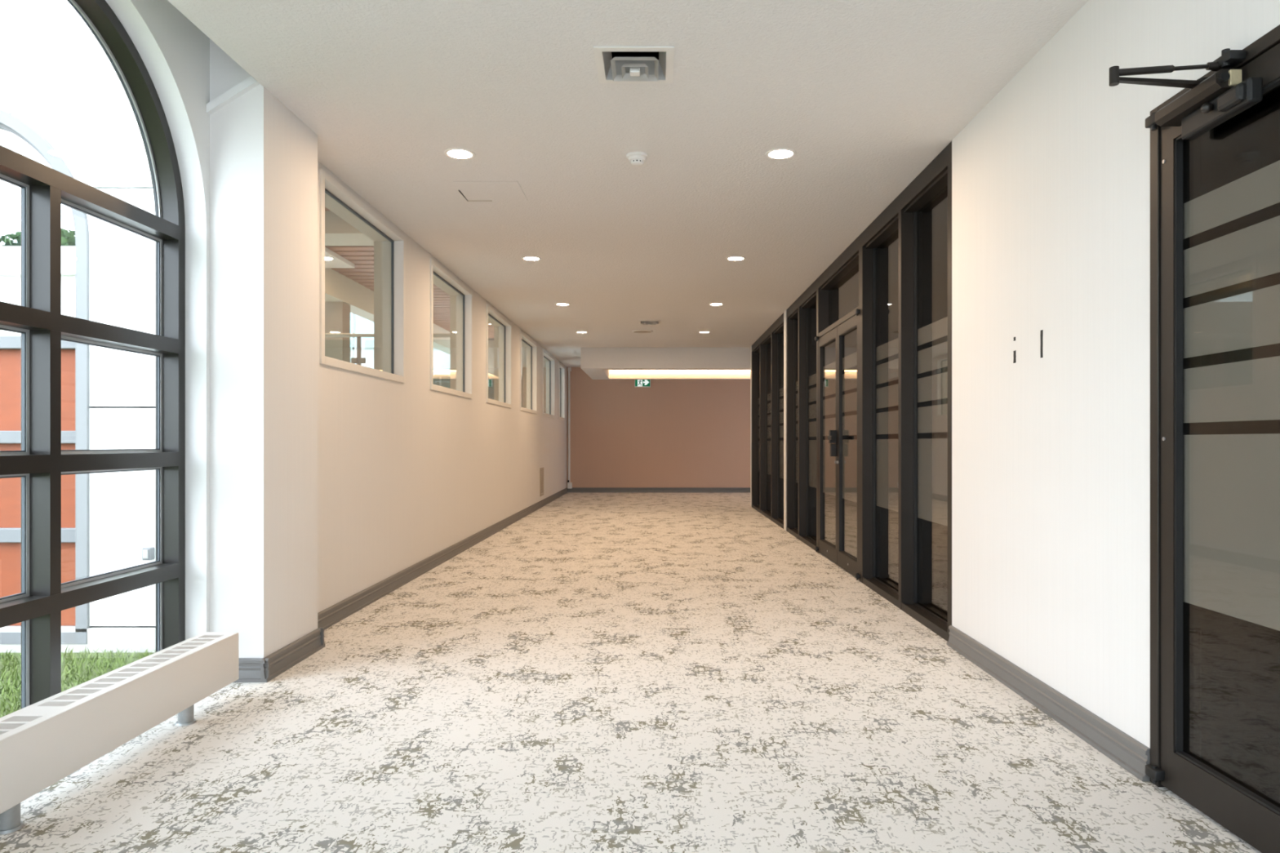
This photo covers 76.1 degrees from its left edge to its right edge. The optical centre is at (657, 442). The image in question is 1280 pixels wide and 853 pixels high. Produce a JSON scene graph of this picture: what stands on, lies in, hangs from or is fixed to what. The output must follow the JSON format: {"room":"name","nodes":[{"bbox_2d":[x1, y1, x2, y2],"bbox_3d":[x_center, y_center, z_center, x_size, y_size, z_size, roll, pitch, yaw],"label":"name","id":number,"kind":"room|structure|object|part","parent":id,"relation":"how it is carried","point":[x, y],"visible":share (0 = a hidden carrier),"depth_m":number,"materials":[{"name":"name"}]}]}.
{"room":"office corridor","nodes":[
{"label":"office corridor","id":0,"kind":"room"},
{"bbox_2d":[0,0,155,653],"bbox_3d":[-4.090,-2.460,4.735,11.820,7.320,0.230,0,0,0],"label":"wall","id":1,"kind":"structure","parent":0,"point":[56,77],"depth_m":4.64,"materials":[{"name":"concrete"}]},
{"bbox_2d":[0,109,93,644],"bbox_3d":[-4.040,-0.405,4.692,1.640,3.089,0.155,0,0,0],"label":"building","id":2,"kind":"structure","parent":1,"relation":"in","point":[16,135],"depth_m":4.71,"materials":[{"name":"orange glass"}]},
{"bbox_3d":[-4.040,-0.402,4.720,1.508,2.964,0.100,0,0,0],"label":"frame","id":3,"kind":"part","parent":2,"relation":"part of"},
{"bbox_3d":[-4.037,0.534,4.718,1.463,0.081,0.105,0,0,0],"label":"rail","id":4,"kind":"part","parent":2,"relation":"part of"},
{"bbox_3d":[-4.037,-0.028,4.718,1.463,0.073,0.105,0,0,0],"label":"rail","id":5,"kind":"part","parent":2,"relation":"part of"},
{"bbox_3d":[-4.037,-0.570,4.718,1.463,0.073,0.105,0,0,0],"label":"rail","id":6,"kind":"part","parent":2,"relation":"part of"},
{"bbox_3d":[-4.037,-1.039,4.718,1.463,0.162,0.105,0,0,0],"label":"rail","id":7,"kind":"part","parent":2,"relation":"part of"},
{"bbox_3d":[-4.040,1.095,4.683,1.640,0.090,0.135,0,0,0],"label":"sill","id":8,"kind":"part","parent":2,"relation":"part of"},
{"bbox_3d":[-4.040,-2.563,4.655,3.532,1.396,0.034,0,0,0],"label":"wall panel","id":9,"kind":"part","parent":1,"relation":"part of","materials":[{"name":"white"}]},
{"bbox_3d":[-2.953,-2.353,4.655,1.414,1.804,0.034,0,0,0],"label":"wall panel","id":10,"kind":"part","parent":1,"relation":"part of","materials":[{"name":"white"}]},
{"bbox_3d":[-2.763,-0.822,4.655,1.035,1.236,0.034,0,0,0],"label":"wall panel","id":11,"kind":"part","parent":1,"relation":"part of","materials":[{"name":"white"}]},
{"bbox_3d":[-2.733,0.425,4.655,0.974,1.235,0.034,0,0,0],"label":"wall panel","id":12,"kind":"part","parent":1,"relation":"part of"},
{"bbox_2d":[142,546,155,560],"bbox_3d":[-2.872,0.630,4.614,0.047,0.070,0.053,0,0,0],"label":"outdoor light","id":13,"kind":"object","parent":1,"relation":"attached to","point":[148,553],"visible":1,"depth_m":4.60,"materials":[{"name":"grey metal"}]},
{"bbox_2d":[105,0,209,639],"bbox_3d":[-2.134,-0.530,0.020,0.220,3.220,9.240,0,0,0],"label":"wall","id":14,"kind":"structure","parent":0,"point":[175,53],"depth_m":3.67,"materials":[{"name":"white paint"}]},
{"bbox_2d":[0,0,185,708],"bbox_3d":[-2.168,-0.330,2.880,0.103,2.820,1.580,0,0,0],"label":"window","id":15,"kind":"structure","parent":14,"relation":"attached to","point":[41,462],"depth_m":3.08,"materials":[{"name":"brown metal"}]},
{"bbox_3d":[-2.169,-0.330,2.880,0.102,2.820,1.580,0,0,0],"label":"frame","id":16,"kind":"part","parent":15,"relation":"part of","materials":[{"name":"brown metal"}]},
{"bbox_2d":[168,0,263,86],"bbox_3d":[-2.027,-1.875,-0.450,0.494,0.530,8.300,0,0,0],"label":"ceiling","id":17,"kind":"structure","parent":0,"point":[168,0],"depth_m":3.28,"materials":[{"name":"white paint"}]},
{"bbox_2d":[206,38,317,657],"bbox_3d":[-1.927,-0.480,3.981,0.294,3.120,0.618,0,0,0],"label":"pillar","id":18,"kind":"structure","parent":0,"point":[264,157],"depth_m":3.70,"materials":[{"name":"white paint"}]},
{"bbox_2d":[324,206,493,340],"bbox_3d":[-3.295,-2.453,12.175,2.350,0.160,14.650,0,0,0],"label":"ceiling","id":19,"kind":"structure","parent":0,"point":[362,256],"depth_m":11.59,"materials":[{"name":"brown wood"}]},
{"bbox_2d":[324,246,355,267],"bbox_3d":[-4.250,-2.346,9.970,0.440,0.053,1.860,0,0,0],"label":"soffit","id":20,"kind":"structure","parent":19,"relation":"attached to","point":[339,261],"depth_m":10.56,"materials":[{"name":"white paint"}]},
{"bbox_2d":[324,256,333,259],"bbox_3d":[-4.160,-2.322,10.300,0.172,0.018,0.172,0,0,0],"label":"recessed light","id":21,"kind":"object","parent":20,"relation":"attached to","point":[326,257],"visible":0.64,"depth_m":10.30,"materials":[{"name":"white plastic"}]},
{"bbox_2d":[324,210,373,245],"bbox_3d":[-6.013,-2.295,8.770,7.775,0.250,0.540,0,0,0],"label":"beam","id":22,"kind":"structure","parent":19,"relation":"attached to","point":[338,232],"depth_m":8.52,"materials":[{"name":"beige paint"}]},
{"bbox_2d":[324,267,450,354],"bbox_3d":[-4.610,-2.340,14.270,0.280,0.660,10.460,0,0,0],"label":"fascia","id":23,"kind":"object","parent":19,"relation":"attached to","point":[339,287],"depth_m":12.15,"materials":[{"name":"beige paint"}]},
{"bbox_2d":[317,160,566,613],"bbox_3d":[-2.030,-0.265,10.885,0.180,2.690,13.370,0,0,0],"label":"wall","id":24,"kind":"structure","parent":0,"point":[408,472],"depth_m":6.58,"materials":[{"name":"white paint"}]},
{"bbox_2d":[319,168,405,383],"bbox_3d":[-2.038,-1.012,5.480,0.224,1.125,1.560,0,0,0],"label":"window","id":25,"kind":"structure","parent":24,"relation":"in","point":[389,244],"depth_m":6.20,"materials":[{"name":"white paint"}]},
{"bbox_3d":[-1.964,-1.012,4.723,0.076,1.125,0.045,0,0,0],"label":"casing","id":26,"kind":"part","parent":25,"relation":"part of","materials":[{"name":"white paint"}]},
{"bbox_3d":[-1.964,-0.475,5.480,0.076,0.050,1.470,0,0,0],"label":"sill casing","id":27,"kind":"part","parent":25,"relation":"part of","materials":[{"name":"white paint"}]},
{"bbox_3d":[-1.964,-1.552,5.480,0.076,0.045,1.470,0,0,0],"label":"head casing","id":28,"kind":"part","parent":25,"relation":"part of","materials":[{"name":"white paint"}]},
{"bbox_3d":[-1.964,-1.012,6.237,0.076,1.125,0.045,0,0,0],"label":"casing","id":29,"kind":"part","parent":25,"relation":"part of","materials":[{"name":"white paint"}]},
{"bbox_2d":[233,487,568,682],"bbox_3d":[-1.888,1.028,10.621,0.272,0.103,13.898,0,0,0],"label":"baseboard","id":30,"kind":"structure","parent":24,"relation":"attached to","point":[328,617],"depth_m":5.09,"materials":[{"name":"grey plastic"}]},
{"bbox_2d":[430,257,472,399],"bbox_3d":[-2.038,-1.012,7.770,0.224,1.125,1.560,0,0,0],"label":"window","id":31,"kind":"structure","parent":24,"relation":"in","point":[461,297],"depth_m":8.50,"materials":[{"name":"white paint"}]},
{"bbox_3d":[-1.964,-1.012,7.013,0.076,1.125,0.045,0,0,0],"label":"casing","id":32,"kind":"part","parent":31,"relation":"part of","materials":[{"name":"white paint"}]},
{"bbox_3d":[-1.964,-0.475,7.770,0.076,0.050,1.470,0,0,0],"label":"sill casing","id":33,"kind":"part","parent":31,"relation":"part of","materials":[{"name":"white paint"}]},
{"bbox_3d":[-1.964,-1.552,7.770,0.076,0.045,1.470,0,0,0],"label":"head casing","id":34,"kind":"part","parent":31,"relation":"part of","materials":[{"name":"white paint"}]},
{"bbox_3d":[-1.964,-1.012,8.527,0.076,1.125,0.045,0,0,0],"label":"casing","id":35,"kind":"part","parent":31,"relation":"part of","materials":[{"name":"white paint"}]},
{"bbox_2d":[485,303,511,408],"bbox_3d":[-2.038,-1.012,10.060,0.224,1.125,1.560,0,0,0],"label":"window","id":36,"kind":"structure","parent":24,"relation":"in","point":[502,326],"depth_m":10.79,"materials":[{"name":"white paint"}]},
{"bbox_3d":[-1.964,-1.012,9.303,0.076,1.125,0.045,0,0,0],"label":"casing","id":37,"kind":"part","parent":36,"relation":"part of","materials":[{"name":"white paint"}]},
{"bbox_3d":[-1.964,-0.475,10.060,0.076,0.050,1.470,0,0,0],"label":"sill casing","id":38,"kind":"part","parent":36,"relation":"part of","materials":[{"name":"white paint"}]},
{"bbox_3d":[-1.964,-1.552,10.060,0.076,0.045,1.470,0,0,0],"label":"head casing","id":39,"kind":"part","parent":36,"relation":"part of","materials":[{"name":"white paint"}]},
{"bbox_3d":[-1.964,-1.012,10.818,0.076,1.125,0.045,0,0,0],"label":"casing","id":40,"kind":"part","parent":36,"relation":"part of","materials":[{"name":"white paint"}]},
{"bbox_2d":[520,330,537,413],"bbox_3d":[-2.038,-1.012,12.350,0.224,1.125,1.560,0,0,0],"label":"window","id":41,"kind":"structure","parent":24,"relation":"in","point":[529,346],"depth_m":13.08,"materials":[{"name":"clear glass"}]},
{"bbox_3d":[-1.964,-1.012,11.592,0.076,1.125,0.045,0,0,0],"label":"casing","id":42,"kind":"part","parent":41,"relation":"part of","materials":[{"name":"white paint"}]},
{"bbox_3d":[-1.964,-0.475,12.350,0.076,0.050,1.470,0,0,0],"label":"sill casing","id":43,"kind":"part","parent":41,"relation":"part of","materials":[{"name":"white paint"}]},
{"bbox_3d":[-1.964,-1.552,12.350,0.076,0.045,1.470,0,0,0],"label":"head casing","id":44,"kind":"part","parent":41,"relation":"part of","materials":[{"name":"white paint"}]},
{"bbox_3d":[-1.964,-1.012,13.107,0.076,1.125,0.045,0,0,0],"label":"casing","id":45,"kind":"part","parent":41,"relation":"part of","materials":[{"name":"white paint"}]},
{"bbox_2d":[539,467,543,496],"bbox_3d":[-1.935,0.665,13.730,0.010,0.470,0.420,0,0,0],"label":"air vent","id":46,"kind":"object","parent":24,"relation":"in","point":[541,475],"visible":1,"depth_m":13.70,"materials":[{"name":"beige metal"}]},
{"bbox_2d":[542,349,555,417],"bbox_3d":[-2.038,-1.012,14.640,0.224,1.125,1.560,0,0,0],"label":"window","id":47,"kind":"structure","parent":24,"relation":"in","point":[548,362],"depth_m":15.07,"materials":[{"name":"glass"}]},
{"bbox_3d":[-1.964,-1.012,13.883,0.076,1.125,0.045,0,0,0],"label":"casing","id":48,"kind":"part","parent":47,"relation":"part of","materials":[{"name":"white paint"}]},
{"bbox_3d":[-2.010,-1.015,14.640,0.005,1.040,1.480,0,0,0],"label":"pane","id":49,"kind":"part","parent":47,"relation":"part of","materials":[{"name":"clear glass"}]},
{"bbox_3d":[-1.964,-0.475,14.640,0.076,0.050,1.470,0,0,0],"label":"sill casing","id":50,"kind":"part","parent":47,"relation":"part of","materials":[{"name":"white paint"}]},
{"bbox_3d":[-1.964,-1.552,14.640,0.076,0.045,1.470,0,0,0],"label":"head casing","id":51,"kind":"part","parent":47,"relation":"part of","materials":[{"name":"white paint"}]},
{"bbox_3d":[-1.964,-1.012,15.398,0.076,1.125,0.045,0,0,0],"label":"casing","id":52,"kind":"part","parent":47,"relation":"part of","materials":[{"name":"white paint"}]},
{"bbox_2d":[559,362,564,420],"bbox_3d":[-2.038,-1.012,16.615,0.224,1.125,0.930,0,0,0],"label":"window","id":53,"kind":"structure","parent":24,"relation":"in","point":[562,368],"depth_m":17.03,"materials":[{"name":"white paint"}]},
{"bbox_3d":[-1.964,-1.012,16.172,0.076,1.125,0.045,0,0,0],"label":"casing","id":54,"kind":"part","parent":53,"relation":"part of","materials":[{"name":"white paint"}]},
{"bbox_3d":[-2.010,-1.015,16.615,0.005,1.040,0.850,0,0,0],"label":"pane","id":55,"kind":"part","parent":53,"relation":"part of","materials":[{"name":"clear glass"}]},
{"bbox_3d":[-1.964,-1.012,17.058,0.076,1.125,0.045,0,0,0],"label":"casing","id":56,"kind":"part","parent":53,"relation":"part of","materials":[{"name":"white paint"}]},
{"bbox_2d":[488,340,522,374],"bbox_3d":[-6.060,-2.520,12.130,7.880,7.200,14.940,0,0,0],"label":"wall","id":57,"kind":"structure","parent":0,"point":[491,343],"depth_m":19.50,"materials":[{"name":"beige paint"}]},
{"bbox_2d":[350,313,450,374],"bbox_3d":[-7.220,-1.720,19.530,5.360,5.600,0.060,0,0,0],"label":"window","id":58,"kind":"structure","parent":57,"relation":"in","point":[442,360],"depth_m":19.52,"materials":[{"name":"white glass"}]},
{"bbox_3d":[-7.910,-0.617,19.525,1.300,3.194,0.010,0,0,0],"label":"white pane","id":59,"kind":"part","parent":58,"relation":"part of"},
{"bbox_3d":[-6.570,-0.617,19.525,1.300,3.194,0.010,0,0,0],"label":"white pane","id":60,"kind":"part","parent":58,"relation":"part of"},
{"bbox_3d":[-7.250,-2.239,19.530,5.300,0.050,0.060,0,0,0],"label":"rail","id":61,"kind":"part","parent":58,"relation":"part of","materials":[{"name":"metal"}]},
{"bbox_3d":[-5.230,-0.617,19.525,1.300,3.194,0.010,0,0,0],"label":"white pane","id":62,"kind":"part","parent":58,"relation":"part of","materials":[{"name":"white glass"}]},
{"bbox_2d":[168,0,1088,367],"bbox_3d":[2.040,-1.760,6.485,8.320,0.300,22.170,0,0,0],"label":"ceiling","id":63,"kind":"structure","parent":0,"point":[866,94],"depth_m":4.23,"materials":[{"name":"white paint"}]},
{"bbox_2d":[444,147,475,159],"bbox_3d":[-1.100,-1.613,4.560,0.172,0.018,0.172,0,0,0],"label":"recessed light","id":64,"kind":"object","parent":63,"relation":"in","point":[454,153],"visible":1,"depth_m":4.55,"materials":[{"name":"white plastic"}]},
{"bbox_2d":[447,150,471,158],"bbox_3d":[-1.100,-1.606,4.560,0.132,0.001,0.132,0,0,0],"label":"diffuser","id":65,"kind":"object","parent":64,"relation":"attached to","point":[455,153],"depth_m":4.56,"materials":[{"name":"white plastic"}]},
{"bbox_2d":[453,181,527,201],"bbox_3d":[-1.064,-1.608,5.253,0.408,0.004,0.405,0,0,0],"label":"access hatch","id":66,"kind":"object","parent":63,"relation":"attached to","point":[472,191],"visible":1,"depth_m":5.22,"materials":[{"name":"white paint"}]},
{"bbox_2d":[521,256,541,261],"bbox_3d":[-1.100,-1.613,7.160,0.172,0.018,0.172,0,0,0],"label":"recessed light","id":67,"kind":"object","parent":63,"relation":"in","point":[526,258],"visible":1,"depth_m":7.15,"materials":[{"name":"white plastic"}]},
{"bbox_2d":[524,257,538,260],"bbox_3d":[-1.100,-1.606,7.160,0.132,0.001,0.132,0,0,0],"label":"diffuser","id":68,"kind":"object","parent":67,"relation":"attached to","point":[526,258],"depth_m":7.16,"materials":[{"name":"white plastic"}]},
{"bbox_2d":[555,302,569,306],"bbox_3d":[-1.100,-1.613,9.540,0.172,0.018,0.172,0,0,0],"label":"recessed light","id":69,"kind":"object","parent":63,"relation":"in","point":[557,304],"visible":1,"depth_m":9.51,"materials":[{"name":"white plastic"}]},
{"bbox_2d":[593,46,674,83],"bbox_3d":[-0.094,-1.730,3.490,0.330,0.320,0.330,0,0,0],"label":"ceiling vent","id":70,"kind":"object","parent":63,"relation":"in","point":[632,69],"visible":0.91,"depth_m":3.54,"materials":[{"name":"white plastic"}]},
{"bbox_2d":[626,151,648,166],"bbox_3d":[-0.112,-1.581,4.590,0.120,0.057,0.120,0,0,0],"label":"smoke detector","id":71,"kind":"object","parent":63,"relation":"attached to","point":[636,158],"visible":1,"depth_m":4.56,"materials":[{"name":"white plastic"}]},
{"bbox_2d":[632,329,653,333],"bbox_3d":[-0.210,-1.604,11.870,0.300,0.012,0.300,0,0,0],"label":"ceiling speaker","id":72,"kind":"object","parent":63,"relation":"attached to","point":[636,331],"visible":1,"depth_m":11.86,"materials":[{"name":"white paint"}]},
{"bbox_2d":[633,330,651,333],"bbox_3d":[-0.210,-1.601,11.870,0.268,0.003,0.268,0,0,0],"label":"speaker grille","id":73,"kind":"object","parent":72,"relation":"attached to","point":[635,331],"depth_m":11.86,"materials":[{"name":"white metal"}]},
{"bbox_2d":[638,320,661,324],"bbox_3d":[-0.100,-1.730,10.960,0.300,0.320,0.300,0,0,0],"label":"ceiling vent","id":74,"kind":"object","parent":63,"relation":"in","point":[644,322],"visible":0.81,"depth_m":10.99,"materials":[{"name":"white plastic"}]},
{"bbox_2d":[580,347,750,379],"bbox_3d":[2.375,-1.435,15.185,7.350,0.351,2.530,0,0,0],"label":"ceiling","id":75,"kind":"structure","parent":63,"relation":"attached to","point":[597,363],"depth_m":13.92,"materials":[{"name":"white paint"}]},
{"bbox_2d":[609,370,750,371],"bbox_3d":[2.530,-1.408,16.160,6.940,0.020,0.060,0,0,0],"label":"recessed light","id":76,"kind":"object","parent":75,"relation":"in","point":[610,371],"visible":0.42,"depth_m":16.13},
{"bbox_2d":[708,302,723,306],"bbox_3d":[0.690,-1.613,9.540,0.172,0.018,0.172,0,0,0],"label":"recessed light","id":77,"kind":"object","parent":63,"relation":"in","point":[712,304],"visible":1,"depth_m":9.51,"materials":[{"name":"white plastic"}]},
{"bbox_2d":[725,256,745,261],"bbox_3d":[0.690,-1.613,7.160,0.172,0.018,0.172,0,0,0],"label":"recessed light","id":78,"kind":"object","parent":63,"relation":"in","point":[731,258],"visible":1,"depth_m":7.15,"materials":[{"name":"white plastic"}]},
{"bbox_2d":[728,257,743,260],"bbox_3d":[0.690,-1.606,7.160,0.132,0.001,0.132,0,0,0],"label":"diffuser","id":79,"kind":"object","parent":78,"relation":"attached to","point":[732,258],"depth_m":7.16,"materials":[{"name":"white plastic"}]},
{"bbox_2d":[765,147,796,159],"bbox_3d":[0.690,-1.613,4.560,0.172,0.018,0.172,0,0,0],"label":"recessed light","id":80,"kind":"object","parent":63,"relation":"in","point":[781,153],"visible":1,"depth_m":4.55,"materials":[{"name":"white plastic"}]},
{"bbox_2d":[768,150,792,158],"bbox_3d":[0.690,-1.606,4.560,0.132,0.001,0.132,0,0,0],"label":"diffuser","id":81,"kind":"object","parent":80,"relation":"attached to","point":[778,153],"depth_m":4.56,"materials":[{"name":"white plastic"}]},
{"bbox_2d":[0,492,1279,852],"bbox_3d":[1.938,1.140,6.485,8.524,0.120,22.170,0,0,0],"label":"floor","id":82,"kind":"structure","parent":0,"point":[597,672],"depth_m":3.03,"materials":[{"name":"carpet"}]},
{"bbox_2d":[0,632,238,835],"bbox_3d":[-1.837,0.941,2.299,0.150,0.279,2.298,0,0,0],"label":"baseboard heater","id":83,"kind":"object","parent":82,"relation":"on","point":[42,743],"visible":1,"depth_m":2.62,"materials":[{"name":"white metal"}]},
{"bbox_3d":[-1.812,1.037,2.285,0.072,0.086,0.072,0,0,0],"label":"leg","id":84,"kind":"part","parent":83,"relation":"part of","materials":[{"name":"metal"}]},
{"bbox_2d":[0,714,46,735],"bbox_3d":[-1.839,0.806,1.935,0.086,0.010,0.942,0,0,0],"label":"grille","id":85,"kind":"object","parent":83,"relation":"attached to","point":[11,723],"depth_m":2.34,"materials":[{"name":"beige metal"}]},
{"bbox_3d":[-1.837,0.806,2.299,0.134,0.010,2.282,0,0,0],"label":"plate","id":86,"kind":"part","parent":83,"relation":"part of","materials":[{"name":"white metal"}]},
{"bbox_2d":[34,634,225,707],"bbox_3d":[-1.839,0.806,2.940,0.086,0.010,0.942,0,0,0],"label":"grille","id":87,"kind":"object","parent":83,"relation":"attached to","point":[69,698],"depth_m":2.84,"materials":[{"name":"beige metal"}]},
{"bbox_3d":[-1.812,1.037,3.145,0.072,0.086,0.072,0,0,0],"label":"leg","id":88,"kind":"part","parent":83,"relation":"part of","materials":[{"name":"metal"}]},
{"bbox_2d":[751,141,951,641],"bbox_3d":[1.639,-0.264,8.981,0.137,2.688,9.238,0,0,0],"label":"glass wall","id":89,"kind":"structure","parent":82,"relation":"on","point":[909,475],"depth_m":6.16,"materials":[{"name":"brown metal"}]},
{"bbox_2d":[750,345,751,506],"bbox_3d":[1.640,-0.265,13.668,0.144,2.690,0.125,0,0,0],"label":"trim","id":90,"kind":"structure","parent":89,"relation":"attached to","point":[751,345],"depth_m":13.61,"materials":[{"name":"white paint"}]},
{"bbox_3d":[1.673,-0.228,13.020,0.006,2.535,1.020,0,0,0],"label":"pane","id":91,"kind":"part","parent":89,"relation":"part of","materials":[{"name":"clear glass"}]},
{"bbox_3d":[1.673,-0.228,11.855,0.006,2.535,1.170,0,0,0],"label":"pane","id":92,"kind":"part","parent":89,"relation":"part of","materials":[{"name":"clear glass"}]},
{"bbox_3d":[1.635,-1.544,11.840,0.125,0.128,3.520,0,0,0],"label":"head rail","id":93,"kind":"part","parent":89,"relation":"part of","materials":[{"name":"brown metal"}]},
{"bbox_2d":[783,309,786,531],"bbox_3d":[1.636,-0.265,10.005,0.152,2.690,0.140,0,0,0],"label":"trim","id":94,"kind":"structure","parent":89,"relation":"attached to","point":[784,311],"depth_m":9.98,"materials":[{"name":"white paint"}]},
{"bbox_2d":[814,308,860,580],"bbox_3d":[1.557,0.018,7.165,0.120,2.104,1.679,0,0,0],"label":"door","id":95,"kind":"structure","parent":89,"relation":"in","point":[838,457],"depth_m":7.07,"materials":[{"name":"brown metal"}]},
{"bbox_3d":[1.595,0.030,7.549,0.045,2.076,0.822,0,0,0],"label":"frame","id":96,"kind":"part","parent":95,"relation":"part of","materials":[{"name":"brown metal"}]},
{"bbox_3d":[1.508,-0.037,7.109,0.023,0.035,0.150,0,0,0],"label":"lever","id":97,"kind":"part","parent":95,"relation":"part of","materials":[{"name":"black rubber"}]},
{"bbox_3d":[1.547,0.070,7.178,0.050,0.111,0.052,0,0,0],"label":"lock plate","id":98,"kind":"part","parent":95,"relation":"part of","materials":[{"name":"brown metal"}]},
{"bbox_3d":[1.595,0.030,6.750,0.045,2.076,0.762,0,0,0],"label":"frame","id":99,"kind":"part","parent":95,"relation":"part of","materials":[{"name":"brown metal"}]},
{"bbox_3d":[1.635,-1.544,7.146,0.125,0.128,5.568,0,0,0],"label":"head rail","id":100,"kind":"part","parent":89,"relation":"part of","materials":[{"name":"brown metal"}]},
{"bbox_2d":[566,367,750,487],"bbox_3d":[2.040,-0.415,17.645,8.320,2.990,0.150,0,0,0],"label":"wall","id":101,"kind":"structure","parent":0,"point":[667,433],"depth_m":17.57,"materials":[{"name":"brown paint"}]},
{"bbox_2d":[567,367,572,488],"bbox_3d":[-1.873,-0.302,17.535,0.095,2.595,0.070,0,0,0],"label":"conduit","id":102,"kind":"object","parent":101,"relation":"attached to","point":[569,484],"visible":1,"depth_m":17.52,"materials":[{"name":"metal"}]},
{"bbox_2d":[634,379,650,386],"bbox_3d":[-0.310,-1.282,17.537,0.340,0.200,0.066,0,0,0],"label":"exit sign","id":103,"kind":"object","parent":101,"relation":"attached to","point":[637,383],"visible":0.73,"depth_m":17.51,"materials":[{"name":"green plastic"}]},
{"bbox_3d":[-0.366,-1.282,17.507,0.104,0.176,0.002,0,0,0],"label":"doorway panel","id":104,"kind":"part","parent":103,"relation":"part of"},
{"bbox_2d":[567,487,750,492],"bbox_3d":[2.055,1.028,17.556,7.990,0.103,0.028,0,0,0],"label":"baseboard","id":105,"kind":"structure","parent":101,"relation":"attached to","point":[573,489],"depth_m":17.55,"materials":[{"name":"grey plastic"}]},
{"bbox_2d":[768,86,1279,702],"bbox_3d":[3.406,-0.265,4.560,3.388,2.690,18.320,0,0,0],"label":"glass pane","id":106,"kind":"structure","parent":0,"point":[1240,659],"depth_m":3.40,"materials":[{"name":"glass"}]},
{"bbox_2d":[951,0,1279,748],"bbox_3d":[1.642,-0.265,-0.120,0.140,2.690,8.960,0,0,0],"label":"wall","id":107,"kind":"structure","parent":0,"point":[1051,178],"depth_m":3.12,"materials":[{"name":"white paint"}]},
{"bbox_2d":[1013,337,1016,363],"bbox_3d":[1.572,-0.405,3.594,0.002,0.114,0.024,0,0,0],"label":"wall slot","id":108,"kind":"object","parent":107,"relation":"attached to","point":[1015,351],"visible":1,"depth_m":3.59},
{"bbox_2d":[1040,329,1043,357],"bbox_3d":[1.572,-0.402,3.342,0.002,0.113,0.020,0,0,0],"label":"wall slot","id":109,"kind":"object","parent":107,"relation":"attached to","point":[1042,331],"visible":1,"depth_m":3.34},
{"bbox_2d":[946,625,1150,781],"bbox_3d":[1.558,1.028,3.481,0.028,0.103,1.758,0,0,0],"label":"baseboard","id":110,"kind":"structure","parent":107,"relation":"attached to","point":[1133,756],"depth_m":3.15,"materials":[{"name":"grey plastic"}]},
{"bbox_2d":[1109,24,1279,852],"bbox_3d":[1.476,0.013,2.055,0.452,2.135,1.090,0,0,0],"label":"door","id":111,"kind":"structure","parent":107,"relation":"in","point":[1215,499],"depth_m":2.36,"materials":[{"name":"brown metal"}]},
{"bbox_3d":[1.399,-1.004,2.282,0.275,0.011,0.030,0,0,-8],"label":"arm","id":112,"kind":"part","parent":111,"relation":"part of","materials":[{"name":"brown metal"}]},
{"bbox_3d":[1.403,-1.024,2.240,0.286,0.026,0.024,0,0,7],"label":"arm","id":113,"kind":"part","parent":111,"relation":"part of","materials":[{"name":"brown metal"}]},
{"bbox_3d":[1.595,0.030,2.056,0.045,2.076,0.992,0,0,0],"label":"frame","id":114,"kind":"part","parent":111,"relation":"part of","materials":[{"name":"brown metal"}]},
{"bbox_3d":[1.554,-0.917,2.260,0.039,0.065,0.280,0,0,0],"label":"drop plate","id":115,"kind":"part","parent":111,"relation":"part of","materials":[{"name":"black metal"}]},
{"bbox_3d":[-6.060,1.140,12.175,7.880,0.120,14.650,0,0,0],"label":"floor","id":116,"kind":"structure","parent":0,"visible":0},
{"bbox_2d":[324,302,350,362],"bbox_3d":[-4.925,-0.465,11.850,0.850,3.090,0.300,0,0,0],"label":"column","id":117,"kind":"structure","parent":116,"relation":"on","point":[337,314],"depth_m":11.70,"materials":[{"name":"beige paint"}]},
{"bbox_2d":[324,333,450,365],"bbox_3d":[-4.305,-0.124,9.997,4.390,2.408,0.053,0,0,0],"label":"guard","id":118,"kind":"object","parent":116,"relation":"on","point":[358,360],"visible":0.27,"depth_m":9.98,"materials":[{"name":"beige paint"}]},
{"bbox_3d":[-3.645,-0.105,10.000,0.044,2.370,0.040,0,0,0],"label":"post","id":119,"kind":"part","parent":118,"relation":"part of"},
{"bbox_3d":[-4.320,-1.305,10.000,4.360,0.046,0.046,0,0,0],"label":"rail","id":120,"kind":"part","parent":118,"relation":"part of","materials":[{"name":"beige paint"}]},
{"bbox_2d":[433,374,522,407],"bbox_3d":[-3.330,-0.037,14.000,2.280,2.235,0.050,0,0,0],"label":"screen","id":121,"kind":"object","parent":116,"relation":"on","point":[444,380],"visible":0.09,"depth_m":13.99,"materials":[{"name":"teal glass"}]},
{"bbox_3d":[-4.080,-0.045,14.000,0.720,2.150,0.020,0,0,0],"label":"panel","id":122,"kind":"part","parent":121,"relation":"part of","materials":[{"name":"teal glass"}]},
{"bbox_3d":[-3.705,-0.030,14.000,0.030,2.220,0.040,0,0,0],"label":"post","id":123,"kind":"part","parent":121,"relation":"part of","materials":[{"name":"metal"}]},
{"bbox_3d":[-3.330,-0.045,14.000,0.720,2.150,0.020,0,0,0],"label":"panel","id":124,"kind":"part","parent":121,"relation":"part of","materials":[{"name":"clear glass"}]},
{"bbox_3d":[-2.580,-0.045,14.000,0.720,2.150,0.020,0,0,0],"label":"panel","id":125,"kind":"part","parent":121,"relation":"part of","materials":[{"name":"glass"}]},
{"label":"outside","id":126,"kind":"structure","parent":0,"visible":0},
{"bbox_2d":[0,644,155,717],"bbox_3d":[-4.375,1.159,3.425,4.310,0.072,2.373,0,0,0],"label":"grass","id":127,"kind":"structure","parent":126,"point":[82,656],"depth_m":4.23,"materials":[{"name":"green plant"}]}
]}

